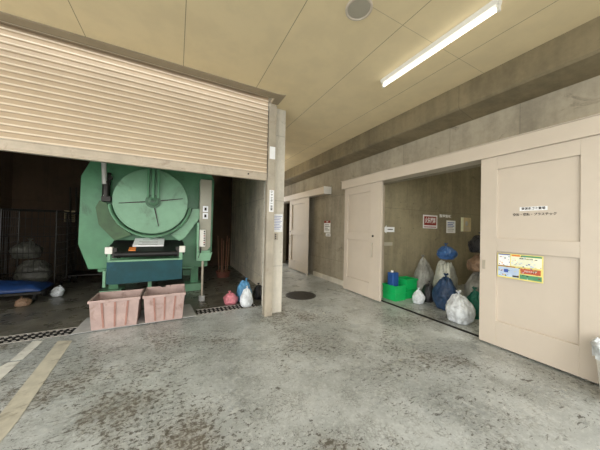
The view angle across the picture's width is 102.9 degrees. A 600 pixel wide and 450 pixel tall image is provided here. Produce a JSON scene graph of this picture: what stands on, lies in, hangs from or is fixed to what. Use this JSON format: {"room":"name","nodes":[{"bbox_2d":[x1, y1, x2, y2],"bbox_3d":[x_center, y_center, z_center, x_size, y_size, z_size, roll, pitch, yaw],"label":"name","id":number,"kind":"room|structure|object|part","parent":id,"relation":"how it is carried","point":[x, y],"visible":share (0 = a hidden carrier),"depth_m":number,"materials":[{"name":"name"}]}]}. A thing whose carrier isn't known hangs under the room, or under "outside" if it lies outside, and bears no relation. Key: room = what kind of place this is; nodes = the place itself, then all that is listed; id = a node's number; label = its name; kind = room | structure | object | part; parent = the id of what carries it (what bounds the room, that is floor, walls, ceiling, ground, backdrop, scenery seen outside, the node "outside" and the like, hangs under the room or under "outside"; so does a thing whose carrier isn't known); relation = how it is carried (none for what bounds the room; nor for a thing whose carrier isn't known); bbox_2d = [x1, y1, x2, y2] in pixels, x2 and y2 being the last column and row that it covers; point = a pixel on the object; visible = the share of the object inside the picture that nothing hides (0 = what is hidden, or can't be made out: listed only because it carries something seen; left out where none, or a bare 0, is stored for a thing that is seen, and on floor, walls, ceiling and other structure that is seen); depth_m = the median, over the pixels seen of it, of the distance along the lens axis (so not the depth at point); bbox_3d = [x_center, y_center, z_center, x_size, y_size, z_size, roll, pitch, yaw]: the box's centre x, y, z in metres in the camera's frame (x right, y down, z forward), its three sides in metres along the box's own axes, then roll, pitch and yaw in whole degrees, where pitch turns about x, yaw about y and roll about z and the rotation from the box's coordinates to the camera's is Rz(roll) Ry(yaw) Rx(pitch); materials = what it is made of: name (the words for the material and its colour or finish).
{"room":"waste facility","nodes":[
{"label":"waste facility","id":0,"kind":"room"},
{"bbox_2d":[0,151,13,278],"bbox_3d":[-7.275,-0.574,5.164,0.200,3.950,8.140,2,-1,-27],"label":"wall","id":1,"kind":"structure","parent":0,"point":[6,158],"depth_m":6.29,"materials":[{"name":"concrete"}]},
{"bbox_2d":[0,11,285,104],"bbox_3d":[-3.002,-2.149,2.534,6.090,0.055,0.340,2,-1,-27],"label":"trim","id":2,"kind":"structure","parent":1,"relation":"attached to","point":[277,98],"depth_m":2.92,"materials":[{"name":"brown metal"}]},
{"bbox_2d":[9,152,231,276],"bbox_3d":[-5.298,-0.497,7.955,5.880,3.950,0.200,2,-1,-27],"label":"wall","id":3,"kind":"structure","parent":0,"point":[40,182],"depth_m":6.90,"materials":[{"name":"concrete"}]},
{"bbox_2d":[64,210,74,221],"bbox_3d":[-6.805,-0.256,7.057,0.250,0.340,0.009,2,-1,-27],"label":"notice","id":4,"kind":"object","parent":3,"relation":"attached to","point":[72,215],"visible":0.32,"depth_m":7.08,"materials":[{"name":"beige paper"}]},
{"bbox_2d":[0,20,268,180],"bbox_3d":[-2.916,-1.625,2.845,5.315,1.618,0.068,2,-1,-27],"label":"roller shutter","id":5,"kind":"object","parent":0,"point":[60,97],"visible":0.91,"depth_m":3.12,"materials":[{"name":"beige paint"}]},
{"bbox_3d":[-2.933,-0.881,2.837,5.315,0.130,0.065,2,-1,-27],"label":"rail","id":6,"kind":"part","parent":5,"relation":"part of","materials":[{"name":"metal"}]},
{"bbox_2d":[230,177,263,285],"bbox_3d":[-1.700,-0.247,7.520,0.120,3.600,5.480,2,-1,-27],"label":"wall","id":7,"kind":"structure","parent":0,"point":[247,216],"depth_m":7.06,"materials":[{"name":"concrete"}]},
{"bbox_2d":[261,109,285,312],"bbox_3d":[-0.486,-0.255,4.619,0.390,3.600,0.790,2,-1,-27],"label":"column","id":8,"kind":"structure","parent":0,"point":[281,114],"depth_m":4.24,"materials":[{"name":"concrete"}]},
{"bbox_2d":[262,97,276,316],"bbox_3d":[-0.516,-0.412,4.098,0.139,3.900,0.102,2,-1,-27],"label":"guide","id":9,"kind":"object","parent":8,"relation":"attached to","point":[272,108],"visible":0.76,"depth_m":4.06,"materials":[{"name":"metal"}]},
{"bbox_2d":[269,190,273,211],"bbox_3d":[-0.483,-0.407,4.056,0.080,0.370,0.004,2,-1,-27],"label":"sticker","id":10,"kind":"object","parent":9,"relation":"attached to","point":[271,192],"visible":1,"depth_m":4.05,"materials":[{"name":"white paper"}]},
{"bbox_2d":[270,146,274,158],"bbox_3d":[-0.468,-1.227,4.065,0.100,0.210,0.003,2,-1,-27],"label":"sticker","id":11,"kind":"object","parent":9,"relation":"attached to","point":[272,149],"visible":1,"depth_m":4.06,"materials":[{"name":"white paper"}]},
{"bbox_2d":[274,214,282,231],"bbox_3d":[-0.395,-0.035,4.219,0.185,0.315,0.004,2,-1,-27],"label":"paper notice","id":12,"kind":"object","parent":8,"relation":"attached to","point":[278,218],"visible":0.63,"depth_m":4.22,"materials":[{"name":"white paper"}]},
{"bbox_2d":[286,203,289,259],"bbox_3d":[0.691,0.188,10.210,2.380,2.900,2.700,2,-1,-27],"label":"wall","id":13,"kind":"structure","parent":0,"point":[288,205],"depth_m":10.96,"materials":[{"name":"concrete"}]},
{"bbox_2d":[0,260,599,449],"bbox_3d":[0.196,1.549,-0.463,28.000,0.100,27.000,2,-1,-27],"label":"floor","id":14,"kind":"structure","parent":0,"point":[340,368],"depth_m":2.35,"materials":[{"name":"concrete"}]},
{"bbox_2d":[0,361,19,379],"bbox_3d":[-2.826,1.461,2.072,0.160,0.002,1.080,2,-1,-27],"label":"floor marking","id":15,"kind":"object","parent":14,"relation":"on","point":[4,369],"depth_m":2.45,"materials":[{"name":"white paint"}]},
{"bbox_2d":[14,296,31,306],"bbox_3d":[-4.956,1.358,4.284,0.210,0.168,0.184,2,-1,-27],"label":"plastic bag","id":16,"kind":"object","parent":14,"relation":"on","point":[20,302],"visible":1,"depth_m":4.23,"materials":[{"name":"orange plastic"}]},
{"bbox_2d":[10,341,41,360],"bbox_3d":[-3.194,1.462,2.807,0.117,0.002,0.523,2,-1,-27],"label":"floor marking","id":17,"kind":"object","parent":14,"relation":"on","point":[33,344],"depth_m":2.78,"materials":[{"name":"white paint"}]},
{"bbox_2d":[0,286,52,300],"bbox_3d":[-5.501,1.343,4.516,1.050,0.180,0.520,2,-1,-27],"label":"cart","id":18,"kind":"object","parent":14,"relation":"on","point":[44,292],"visible":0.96,"depth_m":4.48,"materials":[{"name":"metal"}]},
{"bbox_2d":[0,280,53,293],"bbox_3d":[-5.511,1.132,4.511,1.112,0.202,0.614,2,-1,-27],"label":"sheet","id":19,"kind":"object","parent":18,"relation":"on","point":[6,286],"visible":1,"depth_m":4.46,"materials":[{"name":"blue plastic"}]},
{"bbox_2d":[0,208,68,291],"bbox_3d":[-5.780,0.552,5.239,0.852,1.766,0.652,2,-1,-27],"label":"roll cage","id":20,"kind":"object","parent":14,"relation":"on","point":[54,280],"visible":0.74,"depth_m":5.15,"materials":[{"name":"metal"}]},
{"bbox_2d":[13,259,52,281],"bbox_3d":[-5.815,0.995,5.205,0.586,0.498,0.435,2,-1,-27],"label":"plastic bag","id":21,"kind":"object","parent":20,"relation":"on","point":[38,266],"visible":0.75,"depth_m":5.10,"materials":[{"name":"grey plastic"}]},
{"bbox_2d":[9,238,43,258],"bbox_3d":[-5.910,0.499,5.173,0.498,0.424,0.434,2,-1,-27],"label":"plastic bag","id":22,"kind":"object","parent":21,"relation":"on","point":[21,249],"visible":0.86,"depth_m":5.06,"materials":[{"name":"grey plastic"}]},
{"bbox_2d":[0,341,71,441],"bbox_3d":[-2.358,1.470,1.988,0.228,0.002,2.507,2,-1,-29],"label":"floor marking","id":23,"kind":"object","parent":14,"relation":"on","point":[16,407],"depth_m":2.12,"materials":[{"name":"beige paint"}]},
{"bbox_2d":[0,327,76,344],"bbox_3d":[-4.322,1.430,2.694,2.675,0.012,0.260,2,-1,-27],"label":"drain grate","id":24,"kind":"object","parent":14,"relation":"on","point":[66,331],"visible":1,"depth_m":3.13,"materials":[{"name":"grey metal"}]},
{"bbox_2d":[50,285,64,296],"bbox_3d":[-4.957,1.339,4.889,0.208,0.221,0.194,2,-1,-27],"label":"plastic bag","id":25,"kind":"object","parent":14,"relation":"on","point":[57,291],"visible":1,"depth_m":4.83,"materials":[{"name":"white plastic"}]},
{"bbox_2d":[75,187,76,270],"bbox_3d":[-6.506,0.165,6.946,0.500,2.558,0.044,1,-1,39],"label":"leaning pole","id":26,"kind":"object","parent":14,"relation":"on","point":[75,187],"visible":0.38,"depth_m":7.01,"materials":[{"name":"metal"}]},
{"bbox_2d":[64,212,102,281],"bbox_3d":[-5.595,0.570,6.404,0.852,1.766,0.652,2,-1,-27],"label":"roll cage","id":27,"kind":"object","parent":14,"relation":"on","point":[76,274],"visible":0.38,"depth_m":6.21,"materials":[{"name":"metal"}]},
{"bbox_3d":[-5.593,0.485,6.405,0.852,1.596,0.652,2,-1,-27],"label":"frame","id":28,"kind":"part","parent":27,"relation":"part of","materials":[{"name":"metal"}]},
{"bbox_2d":[70,304,195,334],"bbox_3d":[-2.534,1.474,3.859,1.545,0.006,0.735,2,-1,-27],"label":"sheet","id":29,"kind":"object","parent":14,"relation":"on","point":[85,326],"visible":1,"depth_m":3.63,"materials":[{"name":"grey metal"}]},
{"bbox_2d":[87,289,143,330],"bbox_3d":[-2.741,1.256,3.605,0.604,0.414,0.499,2,-1,-27],"label":"bin","id":30,"kind":"object","parent":29,"relation":"on","point":[111,309],"visible":1,"depth_m":3.44,"materials":[{"name":"plastic"}]},
{"bbox_2d":[142,284,185,322],"bbox_3d":[-2.202,1.261,3.907,0.579,0.436,0.539,2,-1,-27],"label":"bin","id":31,"kind":"object","parent":29,"relation":"on","point":[160,303],"visible":1,"depth_m":3.72,"materials":[{"name":"plastic"}]},
{"bbox_2d":[78,161,213,300],"bbox_3d":[-3.461,-0.037,5.806,2.230,3.060,3.706,2,-1,-27],"label":"garbage compactor","id":32,"kind":"object","parent":14,"relation":"on","point":[120,204],"visible":0.92,"depth_m":4.37,"materials":[{"name":"green paint"}]},
{"bbox_3d":[-3.484,-0.894,4.244,0.108,0.770,0.070,1,-1,6],"label":"rod","id":33,"kind":"part","parent":32,"relation":"part of","materials":[{"name":"metal"}]},
{"bbox_3d":[-3.894,1.394,4.965,0.360,0.160,0.380,2,-1,-27],"label":"foot plate","id":34,"kind":"part","parent":32,"relation":"part of","materials":[{"name":"green paint"}]},
{"bbox_3d":[-3.878,1.095,4.996,0.160,0.440,0.140,2,-1,-27],"label":"leg","id":35,"kind":"part","parent":32,"relation":"part of","materials":[{"name":"green paint"}]},
{"bbox_3d":[-2.763,0.814,4.334,1.118,0.375,0.360,2,-1,-27],"label":"chute panel","id":36,"kind":"part","parent":32,"relation":"part of","materials":[{"name":"teal paint"}]},
{"bbox_2d":[106,240,183,256],"bbox_3d":[-2.809,0.416,4.446,1.160,0.250,0.520,2,-1,-27],"label":"tray","id":37,"kind":"object","parent":32,"relation":"on","point":[121,245],"depth_m":4.35,"materials":[{"name":"black metal"}]},
{"bbox_2d":[132,238,163,246],"bbox_3d":[-2.823,0.324,4.478,0.480,0.135,0.290,2,-1,-27],"label":"bundle","id":38,"kind":"object","parent":32,"relation":"on","point":[138,242],"visible":0.99,"depth_m":4.45,"materials":[{"name":"paper"}]},
{"bbox_3d":[-2.810,-0.437,4.570,1.200,1.200,0.300,2,-1,-27],"label":"round door","id":39,"kind":"part","parent":32,"relation":"part of","materials":[{"name":"green paint"}]},
{"bbox_3d":[-2.698,-0.992,4.414,0.198,0.990,0.080,2,-1,-27],"label":"hinge arm","id":40,"kind":"part","parent":32,"relation":"part of","materials":[{"name":"green paint"}]},
{"bbox_3d":[-3.432,1.433,7.400,0.360,0.160,0.380,2,-1,-27],"label":"foot plate","id":41,"kind":"part","parent":32,"relation":"part of","materials":[{"name":"green paint"}]},
{"bbox_3d":[-2.535,1.433,5.668,0.360,0.160,0.380,2,-1,-27],"label":"foot plate","id":42,"kind":"part","parent":32,"relation":"part of","materials":[{"name":"green paint"}]},
{"bbox_3d":[-2.520,1.133,5.699,0.160,0.440,0.140,2,-1,-27],"label":"leg","id":43,"kind":"part","parent":32,"relation":"part of","materials":[{"name":"green paint"}]},
{"bbox_2d":[195,223,211,260],"bbox_3d":[-1.991,0.336,4.948,0.289,0.760,0.380,2,-1,-27],"label":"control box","id":44,"kind":"object","parent":32,"relation":"attached to","point":[203,231],"depth_m":4.82,"materials":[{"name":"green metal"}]},
{"bbox_2d":[215,270,230,277],"bbox_3d":[-2.283,1.448,7.094,0.430,0.175,0.430,2,-1,-27],"label":"tub","id":45,"kind":"object","parent":14,"relation":"on","point":[220,274],"visible":0.94,"depth_m":6.94,"materials":[{"name":"brown plastic"}]},
{"bbox_2d":[217,236,219,271],"bbox_3d":[-2.400,0.918,7.059,0.100,1.202,0.061,2,-1,-27],"label":"broom","id":46,"kind":"object","parent":45,"relation":"in","point":[217,236],"visible":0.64,"depth_m":7.05,"materials":[{"name":"brown wood"}]},
{"bbox_3d":[-2.412,0.808,7.063,0.080,0.982,0.028,1,-1,-9],"label":"handle","id":47,"kind":"part","parent":46,"relation":"part of","materials":[{"name":"brown wood"}]},
{"bbox_2d":[221,238,221,271],"bbox_3d":[-2.292,0.955,7.013,0.061,1.131,0.072,2,-1,-27],"label":"broom","id":48,"kind":"object","parent":45,"relation":"in","point":[221,238],"visible":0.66,"depth_m":6.99,"materials":[{"name":"brown wood"}]},
{"bbox_2d":[222,240,223,271],"bbox_3d":[-2.302,0.992,7.156,0.056,1.062,0.081,2,-1,-27],"label":"broom","id":49,"kind":"object","parent":45,"relation":"in","point":[223,240],"visible":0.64,"depth_m":7.16,"materials":[{"name":"brown wood"}]},
{"bbox_2d":[225,236,227,271],"bbox_3d":[-2.195,0.923,7.080,0.072,1.201,0.061,2,-1,-27],"label":"broom","id":50,"kind":"object","parent":45,"relation":"in","point":[227,236],"visible":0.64,"depth_m":7.07,"materials":[{"name":"brown wood"}]},
{"bbox_2d":[226,238,229,271],"bbox_3d":[-2.168,0.960,7.179,0.090,1.132,0.061,2,-1,-27],"label":"broom","id":51,"kind":"object","parent":45,"relation":"in","point":[229,238],"visible":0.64,"depth_m":7.18,"materials":[{"name":"brown wood"}]},
{"bbox_3d":[-2.160,0.850,7.194,0.028,0.912,0.071,1,-1,41],"label":"handle","id":52,"kind":"part","parent":51,"relation":"part of","materials":[{"name":"brown wood"}]},
{"bbox_2d":[196,302,257,314],"bbox_3d":[-1.313,1.517,4.353,1.055,0.012,0.260,2,-1,-27],"label":"drain grate","id":53,"kind":"object","parent":14,"relation":"on","point":[238,306],"visible":0.84,"depth_m":4.30,"materials":[{"name":"grey metal"}]},
{"bbox_2d":[240,286,252,307],"bbox_3d":[-1.006,1.333,4.479,0.226,0.372,0.222,2,-1,-38],"label":"plastic bag","id":54,"kind":"object","parent":53,"relation":"on","point":[246,300],"visible":1,"depth_m":4.40,"materials":[{"name":"white plastic"}]},
{"bbox_2d":[223,291,238,304],"bbox_3d":[-1.344,1.404,4.657,0.284,0.245,0.279,2,-1,-27],"label":"plastic bag","id":55,"kind":"object","parent":14,"relation":"on","point":[229,298],"visible":1,"depth_m":4.57,"materials":[{"name":"pink plastic"}]},
{"bbox_2d":[237,278,251,301],"bbox_3d":[-1.132,1.308,4.863,0.299,0.452,0.296,2,-1,-27],"label":"plastic bag","id":56,"kind":"object","parent":14,"relation":"on","point":[243,284],"visible":0.57,"depth_m":4.78,"materials":[{"name":"blue plastic"}]},
{"bbox_2d":[253,283,261,299],"bbox_3d":[-0.862,1.380,5.023,0.250,0.324,0.273,2,-1,-27],"label":"plastic bag","id":57,"kind":"object","parent":14,"relation":"on","point":[257,292],"visible":0.74,"depth_m":4.93,"materials":[{"name":"black plastic"}]},
{"bbox_2d":[288,197,307,273],"bbox_3d":[-0.080,0.336,8.274,0.090,2.475,1.390,2,-1,-27],"label":"door","id":58,"kind":"structure","parent":14,"relation":"on","point":[298,208],"depth_m":8.26,"materials":[{"name":"beige paint"}]},
{"bbox_3d":[-0.064,0.801,8.282,0.014,0.905,0.990,2,-1,-27],"label":"panel","id":59,"kind":"part","parent":58,"relation":"part of","materials":[{"name":"beige paint"}]},
{"bbox_3d":[-0.040,-0.276,8.295,0.014,0.910,0.990,2,-1,-27],"label":"panel","id":60,"kind":"part","parent":58,"relation":"part of","materials":[{"name":"beige paint"}]},
{"bbox_2d":[306,197,309,275],"bbox_3d":[0.250,0.347,7.609,0.015,2.500,0.085,2,-1,-27],"label":"door frame","id":61,"kind":"structure","parent":58,"relation":"attached to","point":[308,197],"depth_m":7.59,"materials":[{"name":"beige paint"}]},
{"bbox_2d":[286,291,315,299],"bbox_3d":[0.017,1.559,5.323,0.680,0.010,0.680,2,-1,-27],"label":"manhole cover","id":62,"kind":"object","parent":14,"relation":"on","point":[298,295],"visible":1,"depth_m":5.28,"materials":[{"name":"metal"}]},
{"bbox_2d":[343,181,382,301],"bbox_3d":[1.384,0.334,5.446,0.090,2.475,1.200,2,-1,-27],"label":"door","id":63,"kind":"structure","parent":14,"relation":"on","point":[363,225],"depth_m":5.37,"materials":[{"name":"beige paint"}]},
{"bbox_3d":[1.355,0.799,5.543,0.014,0.905,0.760,2,-1,-27],"label":"panel","id":64,"kind":"part","parent":63,"relation":"part of","materials":[{"name":"beige paint"}]},
{"bbox_3d":[1.379,-0.278,5.556,0.014,0.910,0.760,2,-1,-27],"label":"panel","id":65,"kind":"part","parent":63,"relation":"part of","materials":[{"name":"beige paint"}]},
{"bbox_2d":[382,282,406,301],"bbox_3d":[2.056,1.449,5.218,0.360,0.320,0.380,2,-1,-27],"label":"plastic crate","id":66,"kind":"object","parent":14,"relation":"on","point":[394,293],"visible":0.85,"depth_m":5.09,"materials":[{"name":"green plastic"}]},
{"bbox_2d":[388,270,398,285],"bbox_3d":[2.028,1.289,5.215,0.180,0.602,0.160,2,-1,-27],"label":"container","id":67,"kind":"object","parent":66,"relation":"in","point":[393,277],"visible":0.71,"depth_m":5.15,"materials":[{"name":"plastic"}]},
{"bbox_2d":[398,276,417,298],"bbox_3d":[2.403,1.409,5.421,0.380,0.420,0.340,2,-1,-27],"label":"plastic crate","id":68,"kind":"object","parent":14,"relation":"on","point":[411,282],"visible":0.54,"depth_m":5.28,"materials":[{"name":"green plastic"}]},
{"bbox_2d":[412,288,424,303],"bbox_3d":[2.458,1.461,4.961,0.248,0.308,0.232,2,-1,-27],"label":"plastic bag","id":69,"kind":"object","parent":14,"relation":"on","point":[418,297],"visible":1,"depth_m":4.89,"materials":[{"name":"white plastic"}]},
{"bbox_2d":[414,255,433,290],"bbox_3d":[2.853,1.160,5.519,0.404,0.940,0.370,2,-1,-27],"label":"plastic bag","id":70,"kind":"object","parent":14,"relation":"on","point":[423,272],"visible":0.59,"depth_m":5.39,"materials":[{"name":"white plastic"}]},
{"bbox_2d":[421,281,432,302],"bbox_3d":[2.709,1.401,5.068,0.228,0.441,0.227,2,-1,-27],"label":"plastic bag","id":71,"kind":"object","parent":14,"relation":"on","point":[427,288],"visible":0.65,"depth_m":4.98,"materials":[{"name":"black plastic"}]},
{"bbox_2d":[381,300,478,336],"bbox_3d":[2.175,1.593,4.165,0.050,0.012,2.400,2,-1,-27],"label":"door track","id":72,"kind":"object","parent":14,"relation":"in","point":[460,329],"depth_m":4.00,"materials":[{"name":"black metal"}]},
{"bbox_2d":[432,273,457,310],"bbox_3d":[2.852,1.276,4.673,0.435,0.688,0.431,2,-1,-27],"label":"plastic bag","id":73,"kind":"object","parent":14,"relation":"on","point":[444,288],"visible":0.72,"depth_m":4.56,"materials":[{"name":"blue plastic"}]},
{"bbox_2d":[433,260,457,288],"bbox_3d":[3.099,1.186,5.093,0.496,0.888,0.429,2,-1,-27],"label":"plastic bag","id":74,"kind":"object","parent":14,"relation":"on","point":[442,267],"visible":0.49,"depth_m":4.98,"materials":[{"name":"white plastic"}]},
{"bbox_2d":[436,243,457,259],"bbox_3d":[3.117,0.554,5.083,0.392,0.334,0.352,2,-1,-27],"label":"plastic bag","id":75,"kind":"object","parent":74,"relation":"on","point":[445,252],"visible":1,"depth_m":4.96,"materials":[{"name":"blue plastic"}]},
{"bbox_2d":[445,290,475,324],"bbox_3d":[2.684,1.353,4.002,0.419,0.510,0.401,2,-1,-27],"label":"plastic bag","id":76,"kind":"object","parent":14,"relation":"on","point":[459,310],"visible":1,"depth_m":3.88,"materials":[{"name":"white plastic"}]},
{"bbox_2d":[463,272,479,297],"bbox_3d":[3.534,1.276,4.704,0.537,0.720,0.515,2,-1,-27],"label":"plastic bag","id":77,"kind":"object","parent":14,"relation":"on","point":[474,279],"visible":0.29,"depth_m":4.65,"materials":[{"name":"white plastic"}]},
{"bbox_2d":[466,254,479,271],"bbox_3d":[3.546,0.737,4.727,0.453,0.337,0.428,2,-1,-27],"label":"plastic bag","id":78,"kind":"object","parent":77,"relation":"on","point":[473,264],"visible":0.54,"depth_m":4.64,"materials":[{"name":"brown plastic"}]},
{"bbox_2d":[468,232,479,252],"bbox_3d":[3.574,0.340,4.739,0.444,0.412,0.394,2,-1,-27],"label":"plastic bag","id":79,"kind":"object","parent":78,"relation":"on","point":[474,243],"visible":0.44,"depth_m":4.66,"materials":[{"name":"black plastic"}]},
{"bbox_2d":[467,286,479,318],"bbox_3d":[3.113,1.362,4.219,0.355,0.516,0.378,2,-1,-27],"label":"plastic bag","id":80,"kind":"object","parent":14,"relation":"on","point":[474,295],"visible":0.27,"depth_m":4.14,"materials":[{"name":"green plastic"}]},
{"bbox_2d":[479,135,599,383],"bbox_3d":[2.790,0.333,2.761,0.062,2.475,1.240,2,-1,-27],"label":"door","id":81,"kind":"structure","parent":14,"relation":"on","point":[554,322],"depth_m":2.71,"materials":[{"name":"beige paint"}]},
{"bbox_2d":[497,253,543,283],"bbox_3d":[2.676,0.515,2.922,0.004,0.310,0.440,2,-1,-27],"label":"poster","id":82,"kind":"object","parent":81,"relation":"attached to","point":[530,268],"visible":1,"depth_m":2.90,"materials":[{"name":"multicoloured paper"}]},
{"bbox_2d":[520,206,547,210],"bbox_3d":[2.771,-0.196,2.842,0.004,0.047,0.250,2,-1,-27],"label":"name label","id":83,"kind":"object","parent":81,"relation":"attached to","point":[534,207],"visible":1,"depth_m":2.83,"materials":[{"name":"white paper"}]},
{"bbox_2d":[513,212,556,215],"bbox_3d":[2.772,-0.129,2.838,0.002,0.036,0.390,2,-1,-27],"label":"lettering","id":84,"kind":"object","parent":81,"relation":"attached to","point":[524,214],"visible":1,"depth_m":2.89,"materials":[{"name":"black paint"}]},
{"bbox_3d":[2.764,0.798,2.821,0.014,0.905,0.730,2,-1,-27],"label":"panel","id":85,"kind":"part","parent":81,"relation":"part of","materials":[{"name":"beige paint"}]},
{"bbox_3d":[2.788,-0.279,2.834,0.014,0.910,0.730,2,-1,-27],"label":"panel","id":86,"kind":"part","parent":81,"relation":"part of","materials":[{"name":"beige paint"}]},
{"bbox_2d":[590,337,599,385],"bbox_3d":[2.848,1.323,2.081,0.412,0.532,0.411,2,-1,-27],"label":"plastic bag","id":87,"kind":"object","parent":14,"relation":"on","point":[595,343],"visible":1,"depth_m":2.17,"materials":[{"name":"white plastic"}]},
{"bbox_2d":[0,0,599,170],"bbox_3d":[-2.414,-2.150,3.650,8.160,0.080,11.700,2,-1,-27],"label":"ceiling","id":88,"kind":"structure","parent":0,"point":[329,67],"depth_m":2.67,"materials":[{"name":"beige paint"}]},
{"bbox_2d":[345,0,372,20],"bbox_3d":[0.560,-2.053,2.273,0.256,0.016,0.256,2,-1,-27],"label":"ceiling speaker","id":89,"kind":"object","parent":88,"relation":"attached to","point":[355,10],"visible":1,"depth_m":2.27,"materials":[{"name":"beige paint"}]},
{"bbox_2d":[380,0,501,87],"bbox_3d":[1.480,-1.982,2.760,0.085,0.105,1.382,2,-1,-27],"label":"lamp","id":90,"kind":"object","parent":88,"relation":"attached to","point":[494,6],"visible":1,"depth_m":2.55,"materials":[{"name":"white plastic"}]},
{"bbox_2d":[284,16,599,186],"bbox_3d":[1.376,-1.808,5.612,0.390,0.430,11.700,2,-1,-27],"label":"beam","id":91,"kind":"structure","parent":88,"relation":"attached to","point":[572,57],"depth_m":3.21,"materials":[{"name":"concrete"}]},
{"bbox_2d":[383,167,480,284],"bbox_3d":[4.003,-0.133,6.548,4.880,3.600,0.150,2,-1,-27],"label":"wall","id":92,"kind":"structure","parent":0,"point":[457,194],"depth_m":6.14,"materials":[{"name":"concrete"}]},
{"bbox_2d":[381,185,384,297],"bbox_3d":[1.840,0.355,5.321,0.055,2.500,0.039,2,-1,-27],"label":"trim","id":93,"kind":"structure","parent":92,"relation":"attached to","point":[383,185],"depth_m":5.30,"materials":[{"name":"metal"}]},
{"bbox_2d":[384,242,392,245],"bbox_3d":[2.001,0.430,5.425,0.280,0.080,0.003,2,-1,-27],"label":"paper slip","id":94,"kind":"object","parent":92,"relation":"attached to","point":[385,243],"visible":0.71,"depth_m":5.43,"materials":[{"name":"beige paper"}]},
{"bbox_2d":[384,225,393,232],"bbox_3d":[2.027,0.100,5.436,0.340,0.180,0.008,2,-1,-27],"label":"arrow sign","id":95,"kind":"object","parent":92,"relation":"attached to","point":[386,229],"visible":0.95,"depth_m":5.42,"materials":[{"name":"white paper"}]},
{"bbox_2d":[423,215,436,228],"bbox_3d":[3.332,-0.083,6.112,0.570,0.340,0.007,2,-1,-27],"label":"warning sign","id":96,"kind":"object","parent":92,"relation":"attached to","point":[429,221],"visible":1,"depth_m":6.11,"materials":[{"name":"white paper"}]},
{"bbox_2d":[446,220,454,232],"bbox_3d":[4.119,0.050,6.521,0.410,0.340,0.004,2,-1,-27],"label":"paper notice","id":97,"kind":"object","parent":92,"relation":"attached to","point":[450,225],"visible":1,"depth_m":6.51,"materials":[{"name":"white paper"}]},
{"bbox_2d":[461,217,470,231],"bbox_3d":[4.756,-0.012,6.851,0.500,0.400,0.004,2,-1,-27],"label":"paper notice","id":98,"kind":"object","parent":92,"relation":"attached to","point":[465,222],"visible":1,"depth_m":6.84,"materials":[{"name":"beige paper"}]},
{"bbox_2d":[282,75,599,280],"bbox_3d":[1.589,-0.196,5.721,0.170,3.600,11.700,2,-1,-27],"label":"wall","id":99,"kind":"structure","parent":0,"point":[581,99],"depth_m":4.33,"materials":[{"name":"concrete"}]},
{"bbox_2d":[284,187,327,202],"bbox_3d":[-0.103,-0.994,8.578,0.250,0.190,3.870,2,-1,-27],"label":"trim","id":100,"kind":"structure","parent":99,"relation":"attached to","point":[317,192],"depth_m":7.70,"materials":[{"name":"beige paint"}]},
{"bbox_2d":[324,221,330,232],"bbox_3d":[0.801,0.048,7.041,0.004,0.350,0.330,2,-1,-27],"label":"notice","id":101,"kind":"object","parent":99,"relation":"attached to","point":[326,223],"visible":1,"depth_m":7.03,"materials":[{"name":"white paper"}]},
{"bbox_2d":[324,186,330,193],"bbox_3d":[0.790,-0.995,6.850,0.252,0.210,0.020,2,-1,-27],"label":"trim","id":102,"kind":"structure","parent":99,"relation":"attached to","point":[327,190],"depth_m":6.84,"materials":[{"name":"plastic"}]},
{"bbox_2d":[313,271,342,285],"bbox_3d":[0.814,1.537,6.906,0.030,0.130,1.680,2,-1,-27],"label":"baseboard","id":103,"kind":"structure","parent":99,"relation":"attached to","point":[331,279],"depth_m":6.86,"materials":[{"name":"concrete"}]},
{"bbox_2d":[341,113,599,189],"bbox_3d":[2.287,-1.002,3.943,0.265,0.200,4.940,2,-1,-27],"label":"trim","id":104,"kind":"structure","parent":99,"relation":"attached to","point":[588,126],"depth_m":3.21,"materials":[{"name":"beige paint"}]}
]}

